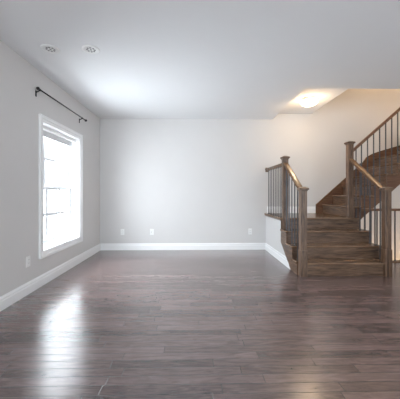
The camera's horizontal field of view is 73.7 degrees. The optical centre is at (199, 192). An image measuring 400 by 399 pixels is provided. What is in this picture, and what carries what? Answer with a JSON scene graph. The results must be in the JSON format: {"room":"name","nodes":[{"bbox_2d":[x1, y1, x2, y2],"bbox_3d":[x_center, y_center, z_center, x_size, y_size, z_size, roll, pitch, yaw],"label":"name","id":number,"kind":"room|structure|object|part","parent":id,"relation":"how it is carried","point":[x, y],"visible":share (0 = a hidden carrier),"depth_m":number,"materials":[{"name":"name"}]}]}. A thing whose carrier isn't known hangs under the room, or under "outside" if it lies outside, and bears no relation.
{"room":"empty living room","nodes":[
{"label":"empty living room","id":0,"kind":"room"},
{"bbox_2d":[0,40,99,296],"bbox_3d":[-2.021,-0.050,1.063,0.200,2.900,8.610,0,0,-1],"label":"wall","id":1,"kind":"structure","parent":0,"point":[20,109],"depth_m":3.06,"materials":[{"name":"grey paint"}]},
{"bbox_2d":[26,256,29,267],"bbox_3d":[-1.958,0.781,3.046,0.010,0.120,0.074,0,0,-1],"label":"wall outlet","id":2,"kind":"object","parent":1,"relation":"attached to","point":[27,257],"visible":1,"depth_m":3.03,"materials":[{"name":"white plastic"}]},
{"bbox_2d":[0,244,100,311],"bbox_3d":[-1.912,1.083,1.065,0.018,0.135,8.610,0,0,-1],"label":"baseboard","id":3,"kind":"structure","parent":1,"relation":"attached to","point":[15,295],"depth_m":3.29,"materials":[{"name":"white paint"}]},
{"bbox_2d":[39,114,82,258],"bbox_3d":[-2.064,-0.080,3.863,0.230,1.774,1.224,0,0,-1],"label":"window","id":4,"kind":"structure","parent":1,"relation":"in","point":[73,162],"depth_m":4.13,"materials":[{"name":"white paint"}]},
{"bbox_3d":[-2.163,-0.464,3.861,0.032,0.828,1.042,0,0,-1],"label":"sash","id":5,"kind":"part","parent":4,"relation":"part of","materials":[{"name":"glass"}]},
{"bbox_3d":[-2.129,0.305,3.861,0.032,0.780,1.042,0,0,-1],"label":"sash","id":6,"kind":"part","parent":4,"relation":"part of","materials":[{"name":"white plastic"}]},
{"bbox_2d":[43,125,75,146],"bbox_3d":[-2.059,-0.811,3.863,0.070,0.132,1.042,0,0,-1],"label":"roller shade","id":7,"kind":"object","parent":4,"relation":"attached to","point":[49,133],"visible":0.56,"depth_m":3.85,"materials":[{"name":"white plastic"}]},
{"bbox_2d":[35,87,86,122],"bbox_3d":[-1.944,-1.206,3.852,0.070,0.101,1.433,0,0,-1],"label":"curtain rod","id":8,"kind":"object","parent":1,"relation":"attached to","point":[37,88],"visible":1,"depth_m":3.55,"materials":[{"name":"black metal"}]},
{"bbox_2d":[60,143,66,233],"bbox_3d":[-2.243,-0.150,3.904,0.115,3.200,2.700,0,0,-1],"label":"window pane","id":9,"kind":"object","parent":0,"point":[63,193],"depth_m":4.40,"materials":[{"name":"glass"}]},
{"bbox_2d":[0,250,399,398],"bbox_3d":[1.403,1.275,1.135,6.648,0.250,8.610,0,0,-1],"label":"floor","id":10,"kind":"structure","parent":0,"point":[116,324],"depth_m":2.17,"materials":[{"name":"brown wood"}]},
{"bbox_2d":[264,145,399,275],"bbox_3d":[2.991,0.009,4.586,3.328,2.282,1.775,0,0,-1],"label":"staircase","id":11,"kind":"structure","parent":10,"relation":"on","point":[330,225],"depth_m":4.21,"materials":[{"name":"brown wood"}]},
{"bbox_2d":[265,156,308,276],"bbox_3d":[1.406,0.268,4.538,0.128,1.765,1.805,0,0,-1],"label":"stair railing","id":12,"kind":"object","parent":11,"relation":"on","point":[302,253],"visible":0.99,"depth_m":4.07,"materials":[{"name":"brown wood"}]},
{"bbox_3d":[1.375,-0.472,4.954,0.082,0.055,0.972,0,0,-1],"label":"handrail","id":13,"kind":"part","parent":12,"relation":"part of","materials":[{"name":"brown wood"}]},
{"bbox_3d":[1.410,0.013,4.426,0.086,1.165,0.086,0,0,-1],"label":"newel post","id":14,"kind":"part","parent":12,"relation":"part of","materials":[{"name":"brown wood"}]},
{"bbox_3d":[1.417,-0.252,4.062,0.082,0.497,0.641,0,0,-1],"label":"handrail","id":15,"kind":"part","parent":12,"relation":"part of","materials":[{"name":"brown wood"}]},
{"bbox_3d":[1.425,0.554,3.699,0.098,1.192,0.098,0,0,-1],"label":"newel post","id":16,"kind":"part","parent":12,"relation":"part of","materials":[{"name":"brown wood"}]},
{"bbox_2d":[344,107,399,275],"bbox_3d":[3.131,-0.400,4.127,1.383,3.100,0.910,0,0,-1],"label":"stair railing","id":17,"kind":"object","parent":11,"relation":"on","point":[385,193],"visible":1,"depth_m":4.21,"materials":[{"name":"brown wood"}]},
{"bbox_3d":[2.495,-0.205,4.450,0.086,1.230,0.086,0,0,-1],"label":"newel post","id":18,"kind":"part","parent":17,"relation":"part of","materials":[{"name":"brown wood"}]},
{"bbox_3d":[2.550,-0.288,4.086,0.082,0.562,0.648,0,0,-9],"label":"handrail","id":19,"kind":"part","parent":17,"relation":"part of","materials":[{"name":"brown wood"}]},
{"bbox_3d":[3.123,-1.201,4.498,1.168,1.077,0.064,0,0,-1],"label":"handrail","id":20,"kind":"part","parent":17,"relation":"part of","materials":[{"name":"brown wood"}]},
{"bbox_3d":[2.600,0.554,3.723,0.098,1.192,0.098,0,0,-1],"label":"newel post","id":21,"kind":"part","parent":17,"relation":"part of","materials":[{"name":"brown wood"}]},
{"bbox_2d":[361,208,399,261],"bbox_3d":[3.665,0.704,4.475,1.985,0.892,0.085,0,0,-1],"label":"guard railing","id":22,"kind":"object","parent":10,"relation":"on","point":[362,209],"visible":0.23,"depth_m":4.45,"materials":[{"name":"brown wood"}]},
{"bbox_3d":[3.665,0.279,4.473,1.985,0.042,0.055,0,0,-1],"label":"handrail","id":23,"kind":"part","parent":22,"relation":"part of","materials":[{"name":"brown wood"}]},
{"bbox_2d":[0,0,399,118],"bbox_3d":[1.303,-1.650,1.133,6.848,0.300,8.610,0,0,-1],"label":"ceiling","id":24,"kind":"structure","parent":0,"point":[156,59],"depth_m":2.77,"materials":[{"name":"paint"}]},
{"bbox_2d":[40,44,59,53],"bbox_3d":[-1.556,-1.495,2.778,0.180,0.010,0.180,0,0,-1],"label":"ceiling vent","id":25,"kind":"object","parent":24,"relation":"in","point":[48,48],"visible":1,"depth_m":2.77,"materials":[{"name":"white plastic"}]},
{"bbox_2d":[81,44,99,53],"bbox_3d":[-1.139,-1.495,2.787,0.180,0.010,0.180,0,0,-1],"label":"ceiling vent","id":26,"kind":"object","parent":24,"relation":"in","point":[90,49],"visible":1,"depth_m":2.78,"materials":[{"name":"white plastic"}]},
{"bbox_2d":[100,89,399,259],"bbox_3d":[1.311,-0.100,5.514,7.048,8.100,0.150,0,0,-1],"label":"wall","id":27,"kind":"structure","parent":0,"point":[183,180],"depth_m":5.42,"materials":[{"name":"grey paint"}]},
{"bbox_2d":[101,243,264,249],"bbox_3d":[-0.327,1.083,5.395,3.332,0.135,0.018,0,0,-1],"label":"baseboard","id":28,"kind":"structure","parent":27,"relation":"attached to","point":[104,246],"depth_m":5.39,"materials":[{"name":"white paint"}]},
{"bbox_2d":[267,206,315,212],"bbox_3d":[1.861,0.343,5.441,0.990,0.135,0.018,0,0,-1],"label":"baseboard","id":29,"kind":"structure","parent":27,"relation":"attached to","point":[310,209],"depth_m":5.44,"materials":[{"name":"white paint"}]},
{"bbox_2d":[266,216,285,256],"bbox_3d":[1.378,0.800,4.714,0.048,0.700,1.449,0,0,-1],"label":"wall","id":30,"kind":"structure","parent":0,"point":[273,226],"depth_m":4.84,"materials":[{"name":"grey paint"}]},
{"bbox_2d":[265,243,289,268],"bbox_3d":[1.345,1.083,4.723,0.016,0.135,1.407,0,0,-1],"label":"baseboard","id":31,"kind":"structure","parent":30,"relation":"attached to","point":[268,248],"depth_m":4.62,"materials":[{"name":"white paint"}]},
{"bbox_2d":[278,88,346,113],"bbox_3d":[1.888,-1.705,4.641,0.800,0.180,1.620,0,0,-1],"label":"ceiling","id":32,"kind":"structure","parent":0,"point":[325,95],"depth_m":4.61,"materials":[{"name":"paint"}]},
{"bbox_2d":[300,97,318,106],"bbox_3d":[1.879,-1.556,4.601,0.295,0.119,0.296,0,0,-1],"label":"ceiling light","id":33,"kind":"object","parent":32,"relation":"attached to","point":[306,101],"visible":1,"depth_m":4.51,"materials":[{"name":"white glass"}]}
]}

